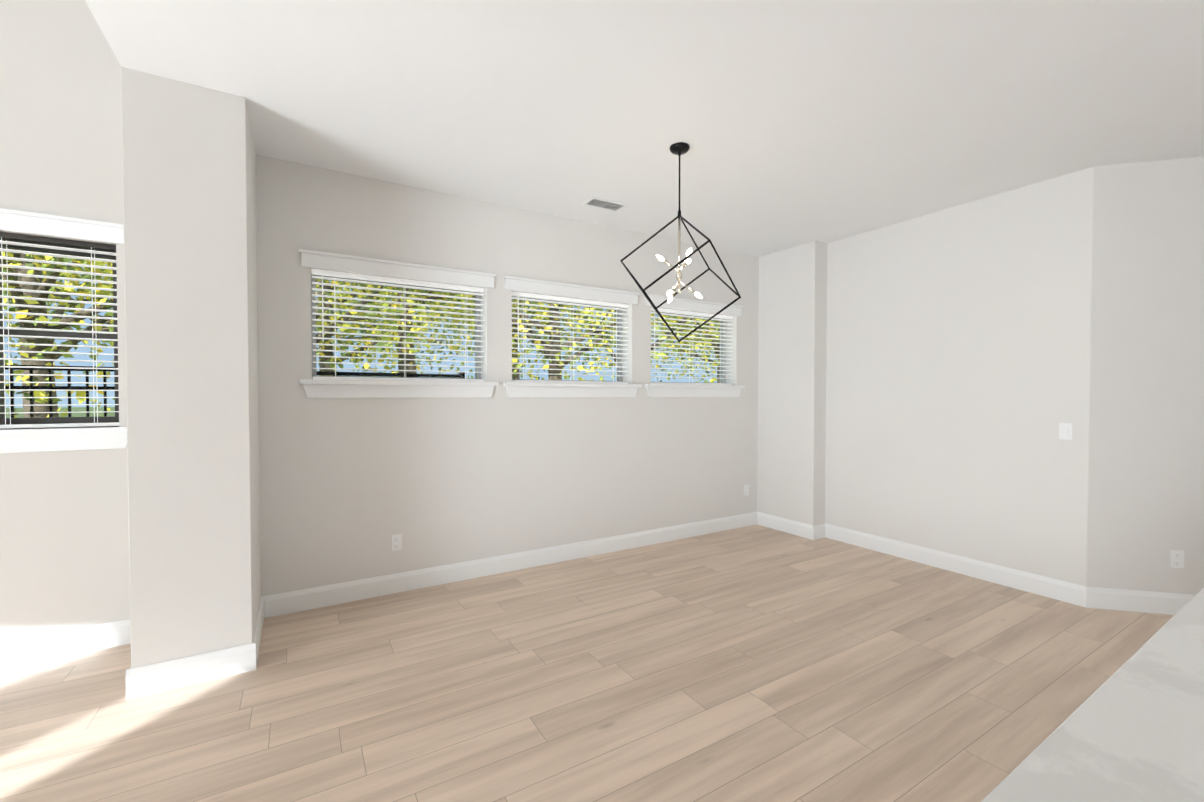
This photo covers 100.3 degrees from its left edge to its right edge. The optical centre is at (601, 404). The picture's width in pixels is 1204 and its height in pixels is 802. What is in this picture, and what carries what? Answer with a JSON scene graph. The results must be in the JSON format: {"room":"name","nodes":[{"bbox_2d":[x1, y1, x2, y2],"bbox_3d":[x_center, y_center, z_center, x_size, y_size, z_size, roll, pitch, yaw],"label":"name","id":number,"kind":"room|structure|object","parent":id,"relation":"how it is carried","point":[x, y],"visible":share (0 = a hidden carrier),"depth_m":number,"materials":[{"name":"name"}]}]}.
{"room":"empty dining room","nodes":[
{"label":"empty dining room","id":0,"kind":"room"},
{"bbox_2d":[121,67,260,667],"bbox_3d":[-2.244,-0.100,2.819,0.480,3.000,0.720,-1,1,-31],"label":"wall pillar","id":1,"kind":"structure","parent":0,"point":[190,243],"depth_m":2.51,"materials":[{"name":"paint"}]},
{"bbox_2d":[0,0,758,640],"bbox_3d":[-5.234,-0.777,1.569,16.180,4.400,0.250,-1,1,-31],"label":"wall","id":2,"kind":"structure","parent":0,"point":[349,487],"depth_m":3.60,"materials":[{"name":"paint"}]},
{"bbox_2d":[0,208,744,452],"bbox_3d":[-0.958,-0.413,4.109,5.710,1.290,0.280,-1,1,-31],"label":"window","id":3,"kind":"structure","parent":2,"relation":"in","point":[43,246],"depth_m":2.93,"materials":[{"name":"white wood"}]},
{"bbox_2d":[391,534,401,550],"bbox_3d":[-1.511,1.015,3.697,0.072,0.116,0.009,-1,1,-31],"label":"electrical outlet","id":4,"kind":"object","parent":2,"relation":"attached to","point":[396,541],"visible":1,"depth_m":3.69,"materials":[{"name":"white plastic"}]},
{"bbox_2d":[311,269,483,381],"bbox_3d":[-1.511,-0.558,3.823,1.220,0.760,0.194,-1,1,-31],"label":"window blind","id":5,"kind":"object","parent":2,"relation":"in","point":[322,275],"depth_m":3.75,"materials":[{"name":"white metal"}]},
{"bbox_2d":[512,292,628,383],"bbox_3d":[-0.296,-0.571,4.557,1.200,0.760,0.194,-1,1,-31],"label":"window blind","id":6,"kind":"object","parent":2,"relation":"in","point":[573,302],"depth_m":4.51,"materials":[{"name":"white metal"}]},
{"bbox_2d":[0,512,1194,699],"bbox_3d":[-3.616,1.376,0.300,17.000,0.140,3.662,-1,1,-31],"label":"baseboard","id":7,"kind":"structure","parent":2,"relation":"attached to","point":[141,681],"depth_m":3.53,"materials":[{"name":"white wood"}]},
{"bbox_2d":[651,307,732,384],"bbox_3d":[0.903,-0.584,5.280,1.160,0.760,0.194,-1,1,-31],"label":"window blind","id":8,"kind":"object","parent":2,"relation":"in","point":[722,331],"depth_m":5.26,"materials":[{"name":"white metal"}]},
{"bbox_2d":[744,485,748,495],"bbox_3d":[1.605,0.951,5.576,0.072,0.116,0.009,-1,1,-31],"label":"electrical outlet","id":9,"kind":"object","parent":2,"relation":"attached to","point":[746,489],"visible":1,"depth_m":5.57,"materials":[{"name":"white plastic"}]},
{"bbox_2d":[0,524,1173,801],"bbox_3d":[-1.877,1.514,-0.160,20.100,0.120,6.750,-1,1,-31],"label":"floor","id":10,"kind":"structure","parent":0,"point":[754,664],"depth_m":2.45,"materials":[{"name":"brown wood"}]},
{"bbox_2d":[981,587,1203,801],"bbox_3d":[1.391,0.986,0.388,2.949,0.917,1.478,-1,1,-31],"label":"kitchen island","id":11,"kind":"object","parent":10,"relation":"on","point":[1130,729],"visible":1,"depth_m":0.78,"materials":[{"name":"stone"}]},
{"bbox_2d":[85,0,1203,256],"bbox_3d":[2.841,-1.722,2.658,9.050,0.250,6.700,-1,1,-31],"label":"ceiling","id":12,"kind":"structure","parent":0,"point":[795,122],"depth_m":2.58,"materials":[{"name":"paint"}]},
{"bbox_2d":[582,197,627,211],"bbox_3d":[0.024,-1.617,4.067,0.330,0.010,0.170,-1,1,-31],"label":"ceiling vent","id":13,"kind":"object","parent":12,"relation":"in","point":[595,202],"visible":1,"depth_m":4.05,"materials":[{"name":"white metal"}]},
{"bbox_2d":[620,142,740,341],"bbox_3d":[0.484,-0.998,3.141,0.720,1.216,0.734,-1,1,-31],"label":"pendant chandelier","id":14,"kind":"object","parent":12,"relation":"hanging from","point":[679,149],"visible":1,"depth_m":3.13,"materials":[{"name":"black metal"}]},
{"bbox_2d":[757,157,1203,594],"bbox_3d":[3.155,-0.280,4.516,1.221,3.300,3.888,-1,1,-31],"label":"wall","id":15,"kind":"structure","parent":0,"point":[932,380],"depth_m":3.80,"materials":[{"name":"paint"}]},
{"bbox_2d":[1059,423,1072,439],"bbox_3d":[3.256,0.188,3.527,0.015,0.116,0.072,-1,1,-31],"label":"light switch","id":16,"kind":"object","parent":15,"relation":"attached to","point":[1065,431],"visible":1,"depth_m":3.52,"materials":[{"name":"white plastic"}]},
{"bbox_2d":[1170,550,1183,567],"bbox_3d":[3.804,1.022,3.320,0.072,0.116,0.009,0,1,14],"label":"electrical outlet","id":17,"kind":"object","parent":15,"relation":"attached to","point":[1176,558],"visible":1,"depth_m":3.32,"materials":[{"name":"white plastic"}]},
{"label":"outside","id":18,"kind":"structure","parent":0,"visible":0},
{"bbox_2d":[6,407,114,417],"bbox_3d":[-13.854,1.243,21.138,120.000,0.260,130.000,-1,1,-31],"label":"ground","id":19,"kind":"structure","parent":18,"point":[76,409],"depth_m":47.15,"materials":[{"name":"green plant"}]},
{"bbox_2d":[3,252,86,364],"bbox_3d":[-13.418,-3.056,8.355,8.655,8.842,9.049,-1,1,-31],"label":"tree","id":20,"kind":"object","parent":19,"relation":"on","point":[11,309],"depth_m":9.92,"materials":[{"name":"green plant"}]},
{"bbox_2d":[3,256,110,365],"bbox_3d":[-13.355,-3.820,14.456,8.872,10.131,9.798,-1,1,-31],"label":"tree","id":21,"kind":"object","parent":19,"relation":"on","point":[68,305],"depth_m":13.62,"materials":[{"name":"green plant"}]},
{"bbox_2d":[2,251,321,417],"bbox_3d":[-9.520,-3.039,8.678,8.115,8.803,8.736,-1,1,-31],"label":"tree","id":22,"kind":"object","parent":19,"relation":"on","point":[42,326],"depth_m":8.11,"materials":[{"name":"green plant"}]},
{"bbox_2d":[5,365,464,417],"bbox_3d":[-4.482,0.530,4.237,6.660,1.790,0.060,-1,1,-31],"label":"railing","id":23,"kind":"object","parent":19,"relation":"on","point":[370,374],"depth_m":4.25,"materials":[{"name":"black metal"}]},
{"bbox_2d":[2,252,474,375],"bbox_3d":[-5.844,-2.530,8.501,7.783,7.797,7.755,-1,1,-31],"label":"tree","id":24,"kind":"object","parent":19,"relation":"on","point":[108,293],"depth_m":9.19,"materials":[{"name":"green plant"}]},
{"bbox_2d":[316,280,474,371],"bbox_3d":[-8.273,-4.182,15.376,9.446,10.858,9.408,-1,1,-31],"label":"tree","id":25,"kind":"object","parent":19,"relation":"on","point":[328,353],"depth_m":15.26,"materials":[{"name":"green plant"}]},
{"bbox_2d":[328,283,472,372],"bbox_3d":[-8.998,-4.477,21.993,8.759,11.193,10.079,-1,1,-31],"label":"tree","id":26,"kind":"object","parent":19,"relation":"on","point":[382,333],"depth_m":21.14,"materials":[{"name":"green plant"}]},
{"bbox_2d":[325,280,584,377],"bbox_3d":[-4.733,-3.364,11.949,9.632,9.321,9.079,-1,1,-31],"label":"tree","id":27,"kind":"object","parent":19,"relation":"on","point":[411,345],"depth_m":11.47,"materials":[{"name":"green plant"}]},
{"bbox_2d":[415,296,594,378],"bbox_3d":[-2.995,-3.774,19.091,8.340,9.877,9.642,-1,1,-31],"label":"tree","id":28,"kind":"object","parent":19,"relation":"on","point":[517,376],"depth_m":18.99,"materials":[{"name":"green plant"}]},
{"bbox_2d":[374,289,694,380],"bbox_3d":[-1.730,-2.997,12.293,8.102,8.585,8.811,-1,1,-31],"label":"tree","id":29,"kind":"object","parent":19,"relation":"on","point":[554,377],"depth_m":12.09,"materials":[{"name":"green plant"}]},
{"bbox_2d":[512,299,718,381],"bbox_3d":[1.121,-3.455,15.365,9.502,9.381,8.904,-1,1,-31],"label":"tree","id":30,"kind":"object","parent":19,"relation":"on","point":[607,337],"depth_m":15.16,"materials":[{"name":"green plant"}]},
{"bbox_2d":[607,309,719,382],"bbox_3d":[4.000,-3.308,17.555,7.332,9.018,8.593,-1,1,-31],"label":"tree","id":31,"kind":"object","parent":19,"relation":"on","point":[706,348],"depth_m":16.67,"materials":[{"name":"green plant"}]},
{"bbox_2d":[651,317,716,381],"bbox_3d":[5.894,-4.133,22.511,9.021,10.474,8.907,-1,1,-31],"label":"tree","id":32,"kind":"object","parent":19,"relation":"on","point":[696,355],"depth_m":23.60,"materials":[{"name":"green plant"}]}
]}

